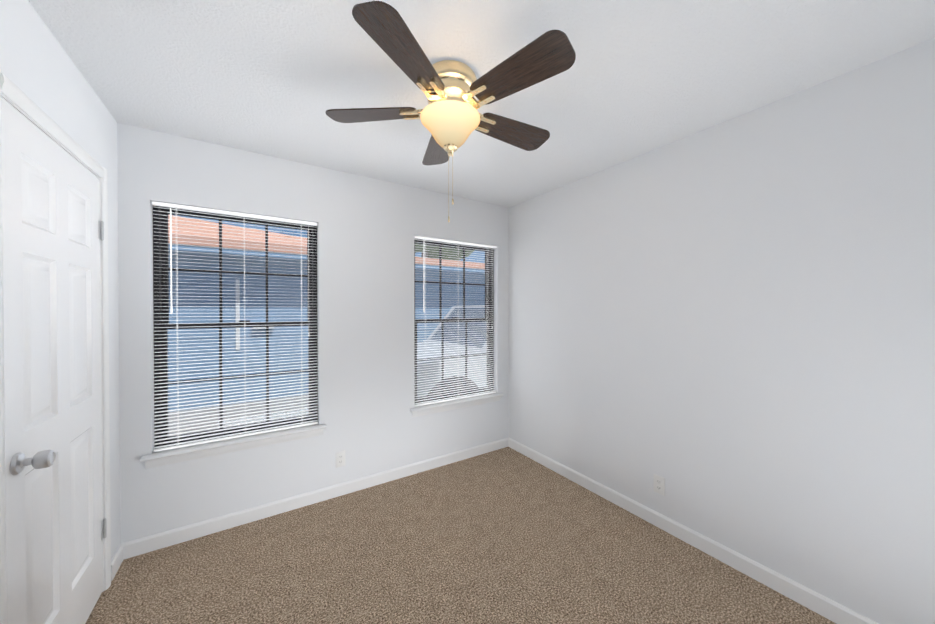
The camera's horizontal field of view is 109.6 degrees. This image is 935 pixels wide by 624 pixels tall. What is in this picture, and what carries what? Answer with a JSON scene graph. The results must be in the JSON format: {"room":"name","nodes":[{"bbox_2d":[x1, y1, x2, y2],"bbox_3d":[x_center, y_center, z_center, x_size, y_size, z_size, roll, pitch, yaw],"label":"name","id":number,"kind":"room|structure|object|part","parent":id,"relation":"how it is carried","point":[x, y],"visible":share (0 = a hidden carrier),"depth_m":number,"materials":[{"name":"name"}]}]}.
{"room":"empty bedroom","nodes":[
{"label":"empty bedroom","id":0,"kind":"room"},
{"bbox_2d":[0,0,120,559],"bbox_3d":[-1.087,0.180,0.369,0.160,2.440,3.400,0,1,-33],"label":"wall","id":1,"kind":"structure","parent":0,"point":[39,69],"depth_m":1.41,"materials":[{"name":"white paint"}]},
{"bbox_2d":[1,97,106,623],"bbox_3d":[-1.582,0.366,1.319,0.111,2.028,0.772,0,1,-33],"label":"door","id":2,"kind":"structure","parent":1,"relation":"in","point":[52,237],"depth_m":1.23,"materials":[{"name":"white paint"}]},
{"bbox_2d":[0,70,110,623],"bbox_3d":[-1.658,0.339,1.265,0.176,2.108,0.898,0,1,-33],"label":"door frame","id":3,"kind":"structure","parent":1,"relation":"attached to","point":[12,92],"depth_m":1.35,"materials":[{"name":"white paint"}]},
{"bbox_2d":[111,545,122,580],"bbox_3d":[-1.011,1.356,0.421,0.013,0.088,3.387,0,1,-33],"label":"baseboard","id":4,"kind":"structure","parent":1,"relation":"attached to","point":[117,560],"depth_m":1.76,"materials":[{"name":"white paint"}]},
{"bbox_2d":[117,123,508,542],"bbox_3d":[-0.806,0.161,2.674,3.140,2.440,0.160,0,1,-33],"label":"wall","id":5,"kind":"structure","parent":0,"point":[368,229],"depth_m":2.42,"materials":[{"name":"white paint"}]},
{"bbox_2d":[140,423,325,468],"bbox_3d":[-1.464,0.864,2.169,0.980,0.076,0.104,0,1,-33],"label":"window sill","id":6,"kind":"structure","parent":5,"relation":"attached to","point":[173,456],"depth_m":2.10,"materials":[{"name":"white paint"}]},
{"bbox_2d":[153,206,317,448],"bbox_3d":[-1.516,0.087,2.243,0.900,1.476,0.088,0,1,-33],"label":"window","id":7,"kind":"structure","parent":5,"relation":"in","point":[159,286],"depth_m":2.18,"materials":[{"name":"brown metal"}]},
{"bbox_2d":[151,201,317,451],"bbox_3d":[-1.468,0.086,2.169,0.888,1.468,0.038,0,1,-33],"label":"window blind","id":8,"kind":"object","parent":7,"relation":"attached to","point":[224,213],"visible":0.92,"depth_m":2.13,"materials":[{"name":"white plastic"}]},
{"bbox_2d":[120,437,508,559],"bbox_3d":[-0.759,1.337,2.611,2.820,0.088,0.013,0,1,-33],"label":"baseboard","id":9,"kind":"structure","parent":5,"relation":"attached to","point":[143,545],"depth_m":2.29,"materials":[{"name":"white paint"}]},
{"bbox_2d":[336,451,344,467],"bbox_3d":[-0.957,1.110,2.484,0.070,0.114,0.007,0,1,-33],"label":"electrical outlet","id":10,"kind":"object","parent":5,"relation":"attached to","point":[340,459],"visible":1,"depth_m":2.48,"materials":[{"name":"white plastic"}]},
{"bbox_2d":[414,239,493,404],"bbox_3d":[-0.132,0.080,3.141,0.900,1.476,0.088,0,1,-33],"label":"window","id":11,"kind":"structure","parent":5,"relation":"in","point":[489,277],"depth_m":3.17,"materials":[{"name":"clear glass"}]},
{"bbox_2d":[414,236,496,406],"bbox_3d":[-0.084,0.078,3.067,0.888,1.468,0.038,0,1,-33],"label":"window blind","id":12,"kind":"object","parent":11,"relation":"attached to","point":[458,298],"visible":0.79,"depth_m":3.05,"materials":[{"name":"white plastic"}]},
{"bbox_2d":[410,393,502,417],"bbox_3d":[-0.080,0.856,3.067,0.980,0.076,0.104,0,1,-33],"label":"window sill","id":13,"kind":"structure","parent":5,"relation":"attached to","point":[422,410],"depth_m":3.02,"materials":[{"name":"white paint"}]},
{"bbox_2d":[85,447,835,623],"bbox_3d":[0.163,1.453,1.191,3.140,0.120,3.720,0,1,-33],"label":"floor","id":14,"kind":"structure","parent":0,"point":[507,535],"depth_m":1.79,"materials":[{"name":"carpet"}]},
{"bbox_2d":[28,0,934,207],"bbox_3d":[0.163,-1.097,1.170,3.140,0.100,3.720,0,1,-33],"label":"ceiling","id":15,"kind":"structure","parent":0,"point":[277,78],"depth_m":1.42,"materials":[{"name":"white paint"}]},
{"bbox_2d":[325,1,575,221],"bbox_3d":[-0.043,-0.728,1.493,1.053,0.644,1.091,0,1,-33],"label":"fan","id":16,"kind":"object","parent":15,"relation":"hanging from","point":[451,117],"visible":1,"depth_m":1.35,"materials":[{"name":"brown wood"}]},
{"bbox_3d":[-0.395,-0.900,1.503,0.484,0.043,0.160,0,0,5],"label":"blade","id":17,"kind":"part","parent":16,"relation":"part of","materials":[{"name":"brown wood"}]},
{"bbox_3d":[-0.201,-0.897,1.181,0.160,0.043,0.484,0,1,23],"label":"blade","id":18,"kind":"part","parent":16,"relation":"part of","materials":[{"name":"brown wood"}]},
{"bbox_3d":[-0.148,-0.902,1.787,0.160,0.043,0.484,0,0,-13],"label":"blade","id":19,"kind":"part","parent":16,"relation":"part of","materials":[{"name":"brown wood"}]},
{"bbox_3d":[-0.076,-0.802,1.476,0.267,0.134,0.267,0,1,-33],"label":"lamp shade","id":20,"kind":"part","parent":16,"relation":"part of","materials":[{"name":"beige glass"}]},
{"bbox_3d":[0.198,-0.901,1.640,0.484,0.043,0.160,0,1,-31],"label":"blade","id":21,"kind":"part","parent":16,"relation":"part of","materials":[{"name":"brown wood"}]},
{"bbox_3d":[0.165,-0.898,1.265,0.484,0.043,0.160,0,1,41],"label":"blade","id":22,"kind":"part","parent":16,"relation":"part of","materials":[{"name":"brown wood"}]},
{"bbox_2d":[508,38,934,623],"bbox_3d":[1.413,0.167,1.991,0.160,2.440,3.400,0,1,-33],"label":"wall","id":23,"kind":"structure","parent":0,"point":[726,330],"depth_m":1.67,"materials":[{"name":"white paint"}]},
{"bbox_2d":[654,474,664,495],"bbox_3d":[1.234,1.113,2.122,0.007,0.114,0.070,0,1,-33],"label":"electrical outlet","id":24,"kind":"object","parent":23,"relation":"attached to","point":[659,484],"visible":1,"depth_m":2.12,"materials":[{"name":"white plastic"}]},
{"bbox_2d":[508,438,878,623],"bbox_3d":[1.344,1.343,1.949,0.013,0.088,3.387,0,1,-33],"label":"baseboard","id":25,"kind":"structure","parent":23,"relation":"attached to","point":[826,607],"depth_m":1.85,"materials":[{"name":"white paint"}]},
{"label":"outside","id":26,"kind":"structure","parent":0,"visible":0},
{"bbox_3d":[-6.162,1.794,12.945,85.000,0.200,90.000,0,1,-33],"label":"ground","id":27,"kind":"structure","parent":26,"visible":0},
{"bbox_2d":[168,215,484,436],"bbox_3d":[-5.930,-0.337,7.058,18.200,4.162,6.800,0,1,-33],"label":"house","id":28,"kind":"structure","parent":27,"relation":"on","point":[254,285],"depth_m":5.16,"materials":[{"name":"blue"}]},
{"bbox_2d":[415,243,474,260],"bbox_3d":[-2.391,-3.113,17.749,8.554,9.546,4.632,0,1,-33],"label":"tree","id":29,"kind":"object","parent":27,"relation":"on","point":[444,257],"depth_m":17.76,"materials":[{"name":"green plant"}]},
{"bbox_2d":[417,305,485,396],"bbox_3d":[0.995,0.786,6.150,6.020,1.930,2.124,0,1,-33],"label":"truck","id":30,"kind":"object","parent":27,"relation":"on","point":[479,332],"depth_m":4.80,"materials":[{"name":"grey paint"}]}
]}

